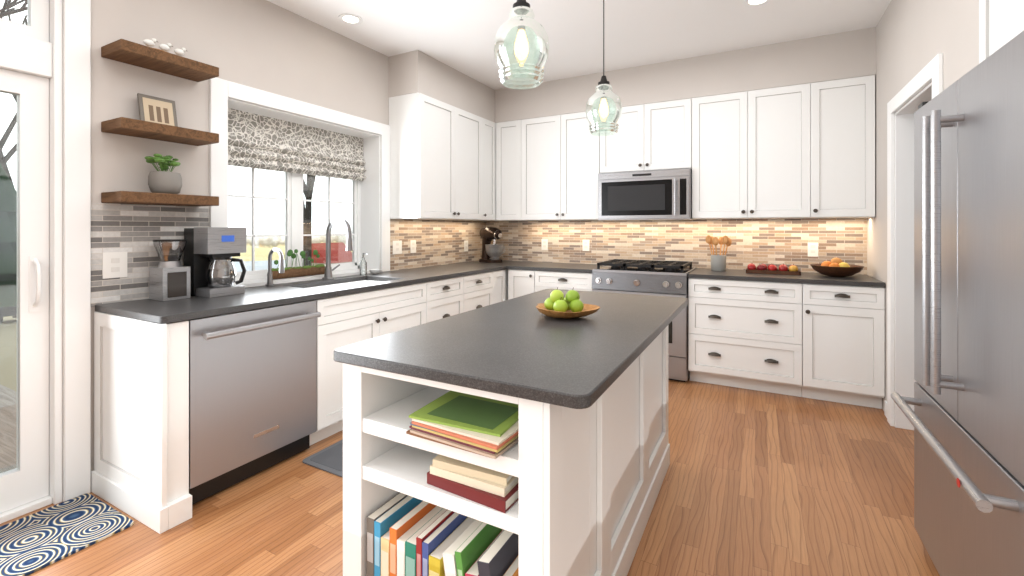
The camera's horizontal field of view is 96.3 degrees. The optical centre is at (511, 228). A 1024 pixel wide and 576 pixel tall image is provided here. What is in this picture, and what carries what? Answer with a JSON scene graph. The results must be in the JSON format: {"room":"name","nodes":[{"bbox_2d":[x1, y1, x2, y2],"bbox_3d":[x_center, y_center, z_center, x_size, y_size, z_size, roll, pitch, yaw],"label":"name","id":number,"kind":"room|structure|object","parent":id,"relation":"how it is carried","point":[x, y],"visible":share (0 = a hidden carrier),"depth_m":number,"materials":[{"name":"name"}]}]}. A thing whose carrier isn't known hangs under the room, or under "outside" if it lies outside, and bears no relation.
{"room":"kitchen","nodes":[
{"label":"kitchen","id":0,"kind":"room"},
{"bbox_2d":[103,252,126,278],"bbox_3d":[-2.009,0.186,2.323,0.005,0.130,0.100,0,0,28],"label":"wall outlet plate","id":1,"kind":"object","parent":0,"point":[114,264],"depth_m":2.32,"materials":[{"name":"white plastic"}]},
{"bbox_2d":[91,0,454,470],"bbox_3d":[-2.257,-0.115,2.202,0.300,2.800,7.600,0,0,28],"label":"wall","id":2,"kind":"structure","parent":0,"point":[265,45],"depth_m":2.69,"materials":[{"name":"paint"}]},
{"bbox_2d":[0,0,48,512],"bbox_3d":[-2.637,-0.005,1.344,0.148,2.516,1.866,0,0,28],"label":"patio door","id":3,"kind":"structure","parent":2,"relation":"in","point":[26,481],"depth_m":2.10,"materials":[{"name":"white"}]},
{"bbox_2d":[0,0,90,523],"bbox_3d":[-2.692,-0.052,1.374,0.322,2.675,2.120,0,0,28],"label":"door frame","id":4,"kind":"structure","parent":2,"relation":"attached to","point":[60,60],"depth_m":2.16,"materials":[{"name":"white wood"}]},
{"bbox_2d":[101,191,218,206],"bbox_3d":[-1.842,-0.153,2.426,0.213,0.052,0.450,0,0,28],"label":"shelf","id":5,"kind":"object","parent":2,"relation":"attached to","point":[131,197],"visible":1,"depth_m":2.33,"materials":[{"name":"brown wood"}]},
{"bbox_2d":[145,154,181,193],"bbox_3d":[-1.835,-0.284,2.420,0.166,0.209,0.160,0,0,28],"label":"potted plant","id":6,"kind":"object","parent":5,"relation":"on","point":[163,180],"visible":0.96,"depth_m":2.38,"materials":[{"name":"green plant"}]},
{"bbox_2d":[101,117,218,145],"bbox_3d":[-1.842,-0.505,2.426,0.213,0.052,0.450,0,0,28],"label":"shelf","id":7,"kind":"object","parent":2,"relation":"attached to","point":[144,129],"visible":1,"depth_m":2.34,"materials":[{"name":"brown wood"}]},
{"bbox_2d":[137,93,177,126],"bbox_3d":[-1.885,-0.616,2.443,0.047,0.169,0.170,0,0,28],"label":"photo","id":8,"kind":"object","parent":7,"relation":"on","point":[157,110],"visible":0.81,"depth_m":2.43,"materials":[{"name":"grey paper"}]},
{"bbox_2d":[101,39,218,81],"bbox_3d":[-1.842,-0.877,2.426,0.213,0.052,0.450,0,0,28],"label":"shelf","id":9,"kind":"object","parent":2,"relation":"attached to","point":[135,54],"visible":1,"depth_m":2.36,"materials":[{"name":"brown wood"}]},
{"bbox_2d":[143,38,186,55],"bbox_3d":[-1.842,-0.947,2.438,0.042,0.087,0.214,0,0,28],"label":"birds","id":10,"kind":"object","parent":9,"relation":"on","point":[162,47],"visible":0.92,"depth_m":2.42,"materials":[{"name":"white ceramic"}]},
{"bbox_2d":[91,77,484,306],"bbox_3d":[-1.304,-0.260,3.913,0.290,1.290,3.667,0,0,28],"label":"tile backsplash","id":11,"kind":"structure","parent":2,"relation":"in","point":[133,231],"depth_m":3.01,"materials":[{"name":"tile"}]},
{"bbox_2d":[228,107,366,180],"bbox_3d":[-1.599,-0.608,3.471,0.062,0.387,1.268,0,0,28],"label":"window blind","id":12,"kind":"object","parent":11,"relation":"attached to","point":[258,141],"visible":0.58,"depth_m":3.40,"materials":[{"name":"fabric"}]},
{"bbox_2d":[228,166,359,280],"bbox_3d":[-1.663,-0.219,3.506,0.045,1.148,1.276,0,0,28],"label":"window unit","id":13,"kind":"structure","parent":2,"relation":"in","point":[294,199],"depth_m":3.50,"materials":[{"name":"white"}]},
{"bbox_2d":[233,269,369,287],"bbox_3d":[-1.565,0.380,3.453,0.270,0.050,1.276,0,0,28],"label":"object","id":14,"kind":"structure","parent":2,"relation":"in","point":[258,282],"depth_m":3.26,"materials":[{"name":"white"}]},
{"bbox_2d":[272,249,325,278],"bbox_3d":[-1.559,0.251,3.358,0.070,0.204,0.462,0,0,28],"label":"planter","id":15,"kind":"object","parent":14,"relation":"on","point":[307,270],"visible":0.96,"depth_m":3.33,"materials":[{"name":"brown wood"}]},
{"bbox_2d":[389,92,456,220],"bbox_3d":[-0.813,-0.620,4.190,0.348,1.070,0.512,0,0,28],"label":"upper cabinet","id":16,"kind":"object","parent":2,"relation":"attached to","point":[423,128],"depth_m":4.00,"materials":[{"name":"white wood"}]},
{"bbox_2d":[457,108,484,220],"bbox_3d":[-0.577,-0.620,4.626,0.348,1.070,0.480,0,0,28],"label":"upper cabinet","id":17,"kind":"object","parent":2,"relation":"attached to","point":[470,127],"depth_m":4.58,"materials":[{"name":"white wood"}]},
{"bbox_2d":[485,119,496,220],"bbox_3d":[-0.397,-0.620,4.958,0.348,1.070,0.275,0,0,28],"label":"upper cabinet","id":18,"kind":"object","parent":2,"relation":"attached to","point":[490,127],"depth_m":4.92,"materials":[{"name":"white wood"}]},
{"bbox_2d":[393,240,401,253],"bbox_3d":[-1.032,0.171,4.131,0.005,0.120,0.115,0,0,28],"label":"wall outlet plate","id":19,"kind":"object","parent":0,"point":[397,245],"depth_m":4.13,"materials":[{"name":"white plastic"}]},
{"bbox_2d":[410,240,415,252],"bbox_3d":[-0.930,0.171,4.320,0.005,0.120,0.075,0,0,28],"label":"wall outlet plate","id":20,"kind":"object","parent":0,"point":[412,242],"depth_m":4.31,"materials":[{"name":"white plastic"}]},
{"bbox_2d":[389,50,496,122],"bbox_3d":[-0.645,-1.336,4.524,0.330,0.358,1.260,0,0,28],"label":"soffit","id":21,"kind":"structure","parent":0,"point":[415,71],"depth_m":4.15,"materials":[{"name":"paint"}]},
{"bbox_2d":[464,240,467,250],"bbox_3d":[-0.509,0.195,5.099,0.005,0.120,0.075,0,0,28],"label":"wall outlet plate","id":22,"kind":"object","parent":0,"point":[465,242],"depth_m":5.10,"materials":[{"name":"white plastic"}]},
{"bbox_2d":[0,376,939,575],"bbox_3d":[0.098,1.310,0.986,5.400,0.050,7.700,0,0,28],"label":"floor","id":23,"kind":"structure","parent":0,"point":[758,483],"depth_m":2.08,"materials":[{"name":"brown wood"}]},
{"bbox_2d":[0,493,133,575],"bbox_3d":[-2.092,1.278,1.635,0.470,0.012,1.060,0,0,28],"label":"area rug","id":24,"kind":"object","parent":23,"relation":"on","point":[33,543],"visible":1,"depth_m":1.92,"materials":[{"name":"fabric"}]},
{"bbox_2d":[187,300,320,504],"bbox_3d":[-1.502,0.848,2.466,0.649,0.873,0.665,0,0,28],"label":"dishwasher","id":25,"kind":"object","parent":23,"relation":"on","point":[252,392],"visible":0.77,"depth_m":2.29,"materials":[{"name":"silver metal"}]},
{"bbox_2d":[302,439,342,477],"bbox_3d":[-0.686,1.280,2.944,0.440,0.008,1.200,0,0,28],"label":"area rug","id":26,"kind":"object","parent":23,"relation":"on","point":[329,459],"visible":0.23,"depth_m":2.53,"materials":[{"name":"grey fabric"}]},
{"bbox_2d":[255,280,430,444],"bbox_3d":[-1.163,0.846,3.231,0.623,0.876,0.987,0,0,28],"label":"base cabinet","id":27,"kind":"object","parent":23,"relation":"on","point":[344,320],"depth_m":2.86,"materials":[{"name":"white wood"}]},
{"bbox_2d":[95,264,506,323],"bbox_3d":[-1.052,0.391,3.422,0.640,0.032,3.007,0,0,28],"label":"countertop","id":28,"kind":"structure","parent":27,"relation":"on","point":[150,311],"depth_m":2.53,"materials":[{"name":"grey stone"}]},
{"bbox_2d":[149,239,190,300],"bbox_3d":[-1.820,0.217,2.443,0.148,0.315,0.148,0,0,28],"label":"coffee grinder","id":29,"kind":"object","parent":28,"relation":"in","point":[169,277],"visible":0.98,"depth_m":2.40,"materials":[{"name":"silver metal"}]},
{"bbox_2d":[184,227,246,297],"bbox_3d":[-1.681,0.184,2.612,0.244,0.380,0.220,0,0,28],"label":"coffee maker","id":30,"kind":"object","parent":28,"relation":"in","point":[210,253],"visible":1,"depth_m":2.54,"materials":[{"name":"black plastic"}]},
{"bbox_2d":[267,248,283,287],"bbox_3d":[-1.529,0.250,2.961,0.162,0.251,0.052,0,0,28],"label":"faucet","id":31,"kind":"object","parent":28,"relation":"on","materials":[{"name":"silver metal"}]},
{"bbox_2d":[319,216,352,279],"bbox_3d":[-1.256,0.144,3.369,0.287,0.463,0.140,0,0,28],"label":"faucet","id":32,"kind":"object","parent":28,"relation":"on","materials":[{"name":"silver metal"}]},
{"bbox_2d":[299,276,374,287],"bbox_3d":[-1.151,0.507,3.218,0.424,0.224,0.744,0,0,28],"label":"sink","id":33,"kind":"object","parent":28,"relation":"in","point":[366,279],"depth_m":3.34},
{"bbox_2d":[360,253,367,274],"bbox_3d":[-1.187,0.286,3.680,0.073,0.177,0.055,0,0,28],"label":"soap dispenser","id":34,"kind":"object","parent":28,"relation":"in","point":[365,263],"visible":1,"depth_m":3.68,"materials":[{"name":"silver metal"}]},
{"bbox_2d":[369,269,380,273],"bbox_3d":[-1.129,0.357,3.785,0.100,0.035,0.100,0,0,28],"label":"bowl","id":35,"kind":"object","parent":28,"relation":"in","point":[374,271],"visible":1,"depth_m":3.76,"materials":[{"name":"white ceramic"}]},
{"bbox_2d":[431,276,466,321],"bbox_3d":[-0.811,0.846,3.883,0.623,0.876,0.496,0,0,28],"label":"base cabinet","id":36,"kind":"object","parent":23,"relation":"on","point":[448,297],"depth_m":3.77,"materials":[{"name":"white wood"}]},
{"bbox_2d":[467,272,494,310],"bbox_3d":[-0.574,0.846,4.321,0.623,0.876,0.499,0,0,28],"label":"base cabinet","id":37,"kind":"object","parent":23,"relation":"on","point":[481,288],"depth_m":4.21,"materials":[{"name":"white wood"}]},
{"bbox_2d":[495,268,506,302],"bbox_3d":[-0.397,0.846,4.648,0.623,0.876,0.246,0,0,28],"label":"base cabinet","id":38,"kind":"object","parent":23,"relation":"on","point":[500,277],"depth_m":4.54,"materials":[{"name":"white wood"}]},
{"bbox_2d":[343,329,669,575],"bbox_3d":[0.166,0.846,1.973,0.721,0.875,1.622,0,0,28],"label":"kitchen island","id":39,"kind":"object","parent":23,"relation":"on","point":[585,459],"depth_m":1.40,"materials":[{"name":"white wood"}]},
{"bbox_2d":[367,493,518,575],"bbox_3d":[-0.161,1.015,1.370,0.511,0.297,0.230,0,0,28],"label":"cookbooks","id":40,"kind":"object","parent":39,"relation":"in","point":[407,535],"visible":0.81,"depth_m":1.33,"materials":[{"name":"multicoloured paper"}]},
{"bbox_2d":[406,391,518,458],"bbox_3d":[-0.105,0.548,1.309,0.327,0.052,0.265,0,0,28],"label":"magazines","id":41,"kind":"object","parent":39,"relation":"in","point":[486,427],"visible":0.81,"depth_m":1.25,"materials":[{"name":"green paper"}]},
{"bbox_2d":[427,455,518,512],"bbox_3d":[-0.074,0.683,1.315,0.271,0.073,0.223,0,0,28],"label":"books","id":42,"kind":"object","parent":39,"relation":"in","point":[495,490],"visible":0.54,"depth_m":1.22,"materials":[{"name":"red paper"}]},
{"bbox_2d":[334,289,687,412],"bbox_3d":[0.195,0.391,1.945,0.830,0.032,1.660,0,0,28],"label":"island countertop","id":43,"kind":"structure","parent":39,"relation":"on","point":[508,348],"depth_m":1.44,"materials":[{"name":"grey stone"}]},
{"bbox_2d":[536,287,599,317],"bbox_3d":[0.224,0.312,1.946,0.287,0.124,0.234,0,0,28],"label":"bowl","id":44,"kind":"object","parent":43,"relation":"on","point":[556,304],"visible":1,"depth_m":1.91,"materials":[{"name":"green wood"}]},
{"bbox_2d":[507,268,534,299],"bbox_3d":[0.238,0.846,4.805,0.292,0.876,0.623,0,0,28],"label":"base cabinet","id":45,"kind":"object","parent":23,"relation":"on","point":[519,284],"depth_m":4.55,"materials":[{"name":"white wood"}]},
{"bbox_2d":[535,272,592,291],"bbox_3d":[0.624,0.846,4.596,0.586,0.876,0.623,0,0,28],"label":"base cabinet","id":46,"kind":"object","parent":23,"relation":"on","point":[581,281],"depth_m":4.31,"materials":[{"name":"white wood"}]},
{"bbox_2d":[463,261,603,271],"bbox_3d":[0.207,0.391,4.814,1.533,0.032,0.640,0,0,28],"label":"countertop","id":47,"kind":"structure","parent":46,"relation":"on","point":[523,266],"depth_m":4.52,"materials":[{"name":"grey stone"}]},
{"bbox_2d":[479,227,504,262],"bbox_3d":[-0.235,0.177,5.089,0.327,0.394,0.246,0,0,28],"label":"stand mixer","id":48,"kind":"object","parent":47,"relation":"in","point":[493,253],"visible":1,"depth_m":5.01,"materials":[{"name":"brown metal"}]},
{"bbox_2d":[592,259,695,381],"bbox_3d":[1.216,0.799,4.213,0.806,0.971,0.718,0,0,28],"label":"range","id":49,"kind":"object","parent":23,"relation":"on","point":[653,278],"visible":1,"depth_m":3.90,"materials":[{"name":"silver metal"}]},
{"bbox_2d":[688,280,802,396],"bbox_3d":[1.957,0.846,3.876,0.799,0.876,0.623,0,0,28],"label":"base cabinet","id":50,"kind":"object","parent":23,"relation":"on","point":[746,334],"depth_m":3.60,"materials":[{"name":"white wood"}]},
{"bbox_2d":[687,268,884,287],"bbox_3d":[2.165,0.391,3.756,1.289,0.032,0.640,0,0,28],"label":"countertop","id":51,"kind":"structure","parent":50,"relation":"on","point":[857,280],"depth_m":3.52,"materials":[{"name":"grey stone"}]},
{"bbox_2d":[706,235,731,270],"bbox_3d":[1.829,0.217,4.063,0.207,0.314,0.179,0,0,28],"label":"utensil crock","id":52,"kind":"object","parent":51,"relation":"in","point":[718,262],"visible":1,"depth_m":4.01,"materials":[{"name":"grey ceramic"}]},
{"bbox_2d":[746,263,800,274],"bbox_3d":[2.165,0.332,3.813,0.390,0.084,0.160,0,0,28],"label":"tray","id":53,"kind":"object","parent":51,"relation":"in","point":[771,269],"visible":1,"depth_m":3.76,"materials":[{"name":"brown wood"}]},
{"bbox_2d":[810,257,863,276],"bbox_3d":[2.538,0.301,3.588,0.350,0.147,0.350,0,0,28],"label":"fruit bowl","id":54,"kind":"object","parent":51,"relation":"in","point":[836,267],"visible":1,"depth_m":3.51,"materials":[{"name":"brown wood"}]},
{"bbox_2d":[803,284,884,408],"bbox_3d":[2.521,0.846,3.571,0.485,0.876,0.623,0,0,28],"label":"base cabinet","id":55,"kind":"object","parent":23,"relation":"on","point":[811,336],"depth_m":3.30,"materials":[{"name":"white wood"}]},
{"bbox_2d":[890,31,1023,575],"bbox_3d":[1.767,0.391,1.286,0.948,1.786,0.945,0,0,28],"label":"fridge","id":56,"kind":"object","parent":23,"relation":"on","point":[965,417],"visible":1,"depth_m":1.37,"materials":[{"name":"grey metal"}]},
{"bbox_2d":[267,0,890,89],"bbox_3d":[0.098,-1.565,0.986,5.600,0.100,7.900,0,0,28],"label":"ceiling","id":57,"kind":"structure","parent":0,"point":[459,35],"depth_m":3.44,"materials":[{"name":"paint"}]},
{"bbox_2d":[338,14,362,24],"bbox_3d":[-1.166,-1.511,3.317,0.170,0.006,0.170,0,0,28],"label":"recessed light","id":58,"kind":"object","parent":57,"relation":"in","point":[351,19],"visible":1,"depth_m":3.32,"materials":[{"name":"white"}]},
{"bbox_2d":[494,0,548,88],"bbox_3d":[0.034,-1.020,1.668,0.202,0.988,0.202,0,0,28],"label":"pendant light","id":59,"kind":"object","parent":57,"relation":"hanging from","point":[521,20],"visible":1,"depth_m":1.61,"materials":[{"name":"clear glass"}]},
{"bbox_2d":[585,0,621,135],"bbox_3d":[0.510,-1.020,2.548,0.202,0.988,0.202,0,0,28],"label":"pendant light","id":60,"kind":"object","parent":57,"relation":"hanging from","point":[603,93],"visible":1,"depth_m":2.49,"materials":[{"name":"clear glass"}]},
{"bbox_2d":[743,0,770,6],"bbox_3d":[1.628,-1.511,3.040,0.170,0.006,0.170,0,0,28],"label":"recessed light","id":61,"kind":"object","parent":57,"relation":"in","point":[751,3],"visible":1,"depth_m":3.07,"materials":[{"name":"white"}]},
{"bbox_2d":[497,27,875,122],"bbox_3d":[1.208,-1.336,4.461,3.650,0.358,0.330,0,0,28],"label":"soffit","id":62,"kind":"structure","parent":0,"point":[844,55],"depth_m":3.98,"materials":[{"name":"paint"}]},
{"bbox_2d":[575,218,832,220],"bbox_3d":[1.909,-0.115,4.338,5.600,2.800,0.120,0,0,28],"label":"wall","id":63,"kind":"structure","parent":0,"point":[713,219],"depth_m":4.30,"materials":[{"name":"paint"}]},
{"bbox_2d":[497,120,520,220],"bbox_3d":[0.033,-0.620,5.083,0.331,1.070,0.348,0,0,28],"label":"upper cabinet","id":64,"kind":"object","parent":63,"relation":"attached to","point":[509,132],"depth_m":4.93,"materials":[{"name":"white wood"}]},
{"bbox_2d":[521,115,560,220],"bbox_3d":[0.376,-0.620,4.898,0.448,1.070,0.348,0,0,28],"label":"upper cabinet","id":65,"kind":"object","parent":63,"relation":"attached to","point":[541,136],"depth_m":4.75,"materials":[{"name":"white wood"}]},
{"bbox_2d":[561,110,600,220],"bbox_3d":[0.751,-0.620,4.695,0.405,1.070,0.348,0,0,28],"label":"upper cabinet","id":66,"kind":"object","parent":63,"relation":"attached to","point":[580,149],"depth_m":4.55,"materials":[{"name":"white wood"}]},
{"bbox_2d":[601,104,644,172],"bbox_3d":[1.117,-0.842,4.498,0.426,0.625,0.348,0,0,28],"label":"upper cabinet","id":67,"kind":"object","parent":63,"relation":"attached to","point":[623,151],"depth_m":4.32,"materials":[{"name":"white wood"}]},
{"bbox_2d":[645,98,692,170],"bbox_3d":[1.486,-0.842,4.298,0.413,0.625,0.348,0,0,28],"label":"upper cabinet","id":68,"kind":"object","parent":63,"relation":"attached to","point":[668,124],"depth_m":4.14,"materials":[{"name":"white wood"}]},
{"bbox_2d":[598,168,695,220],"bbox_3d":[1.270,-0.303,4.347,0.831,0.446,0.464,0,0,28],"label":"microwave","id":69,"kind":"object","parent":68,"relation":"attached to","point":[649,195],"visible":0.94,"depth_m":4.17,"materials":[{"name":"silver metal"}]},
{"bbox_2d":[485,218,866,274],"bbox_3d":[1.285,0.151,4.602,3.650,0.468,0.008,0,0,28],"label":"tile backsplash","id":70,"kind":"structure","parent":63,"relation":"attached to","point":[777,243],"depth_m":4.37,"materials":[{"name":"tile"}]},
{"bbox_2d":[541,239,547,249],"bbox_3d":[0.362,0.181,5.093,0.075,0.120,0.005,0,0,28],"label":"wall outlet plate","id":71,"kind":"object","parent":70,"relation":"attached to","point":[544,242],"depth_m":5.09,"materials":[{"name":"white plastic"}]},
{"bbox_2d":[583,240,588,250],"bbox_3d":[0.784,0.181,4.865,0.075,0.120,0.005,0,0,28],"label":"wall outlet plate","id":72,"kind":"object","parent":70,"relation":"attached to","point":[585,242],"depth_m":4.86,"materials":[{"name":"white plastic"}]},
{"bbox_2d":[808,242,817,256],"bbox_3d":[2.561,0.181,3.905,0.075,0.120,0.005,0,0,28],"label":"wall outlet plate","id":73,"kind":"object","parent":70,"relation":"attached to","point":[812,247],"depth_m":3.90,"materials":[{"name":"white plastic"}]},
{"bbox_2d":[692,91,748,218],"bbox_3d":[1.861,-0.620,4.095,0.440,1.070,0.348,0,0,28],"label":"upper cabinet","id":74,"kind":"object","parent":63,"relation":"attached to","point":[720,173],"depth_m":3.94,"materials":[{"name":"white wood"}]},
{"bbox_2d":[749,83,812,218],"bbox_3d":[2.249,-0.620,3.886,0.442,1.070,0.348,0,0,28],"label":"upper cabinet","id":75,"kind":"object","parent":63,"relation":"attached to","point":[803,151],"depth_m":3.73,"materials":[{"name":"white wood"}]},
{"bbox_2d":[813,75,874,217],"bbox_3d":[2.624,-0.620,3.683,0.411,1.070,0.348,0,0,28],"label":"upper cabinet","id":76,"kind":"object","parent":63,"relation":"attached to","point":[843,109],"depth_m":3.53,"materials":[{"name":"white wood"}]},
{"bbox_2d":[867,0,978,426],"bbox_3d":[1.416,-0.115,0.217,0.750,2.800,7.600,0,0,28],"label":"wall","id":77,"kind":"structure","parent":0,"point":[914,38],"depth_m":2.81,"materials":[{"name":"paint"}]},
{"bbox_2d":[884,400,886,417],"bbox_3d":[2.205,1.235,2.479,0.012,0.100,1.550,0,0,28],"label":"baseboard","id":78,"kind":"structure","parent":77,"relation":"attached to","point":[885,407],"depth_m":3.13,"materials":[{"name":"white wood"}]},
{"bbox_2d":[887,53,942,429],"bbox_3d":[2.330,0.225,2.593,0.140,2.120,0.990,0,0,28],"label":"trim","id":79,"kind":"structure","parent":77,"relation":"attached to","point":[925,76],"depth_m":2.94,"materials":[{"name":"white wood"}]},
{"bbox_2d":[979,0,1023,63],"bbox_3d":[1.909,-1.019,1.209,0.706,0.984,0.937,0,0,28],"label":"upper cabinet","id":80,"kind":"object","parent":77,"relation":"attached to","point":[1001,23],"depth_m":1.67,"materials":[{"name":"white wood"}]},
{"label":"outside","id":81,"kind":"structure","parent":0,"visible":0},
{"bbox_2d":[0,385,16,472],"bbox_3d":[-4.428,1.455,1.556,2.895,0.260,4.200,0,0,28],"label":"deck","id":82,"kind":"object","parent":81,"point":[12,418],"depth_m":3.04,"materials":[{"name":"brown wood"}]},
{"bbox_2d":[0,316,16,390],"bbox_3d":[-20.248,3.685,16.242,44.695,4.200,60.000,0,0,28],"label":"lawn","id":83,"kind":"structure","parent":81,"point":[8,358],"depth_m":5.86,"materials":[{"name":"brown"}]},
{"bbox_2d":[0,306,16,316],"bbox_3d":[-15.114,2.045,13.013,1.840,1.360,4.400,0,0,28],"label":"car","id":84,"kind":"object","parent":83,"relation":"on","point":[9,311],"depth_m":12.89,"materials":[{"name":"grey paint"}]},
{"bbox_2d":[0,0,315,322],"bbox_3d":[-12.644,-3.418,12.314,18.000,13.417,27.641,0,0,28],"label":"trees","id":85,"kind":"object","parent":83,"relation":"on","point":[14,212],"depth_m":12.72,"materials":[{"name":"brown plant"}]},
{"bbox_2d":[312,242,351,264],"bbox_3d":[-11.014,2.285,27.961,2.300,2.800,2.300,0,0,28],"label":"shed","id":86,"kind":"object","parent":83,"relation":"on","point":[324,254],"depth_m":27.41,"materials":[{"name":"red wood"}]},
{"bbox_2d":[0,0,351,260],"bbox_3d":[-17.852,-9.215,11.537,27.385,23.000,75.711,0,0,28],"label":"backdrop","id":87,"kind":"structure","parent":81,"point":[278,183],"depth_m":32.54,"materials":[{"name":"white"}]}
]}

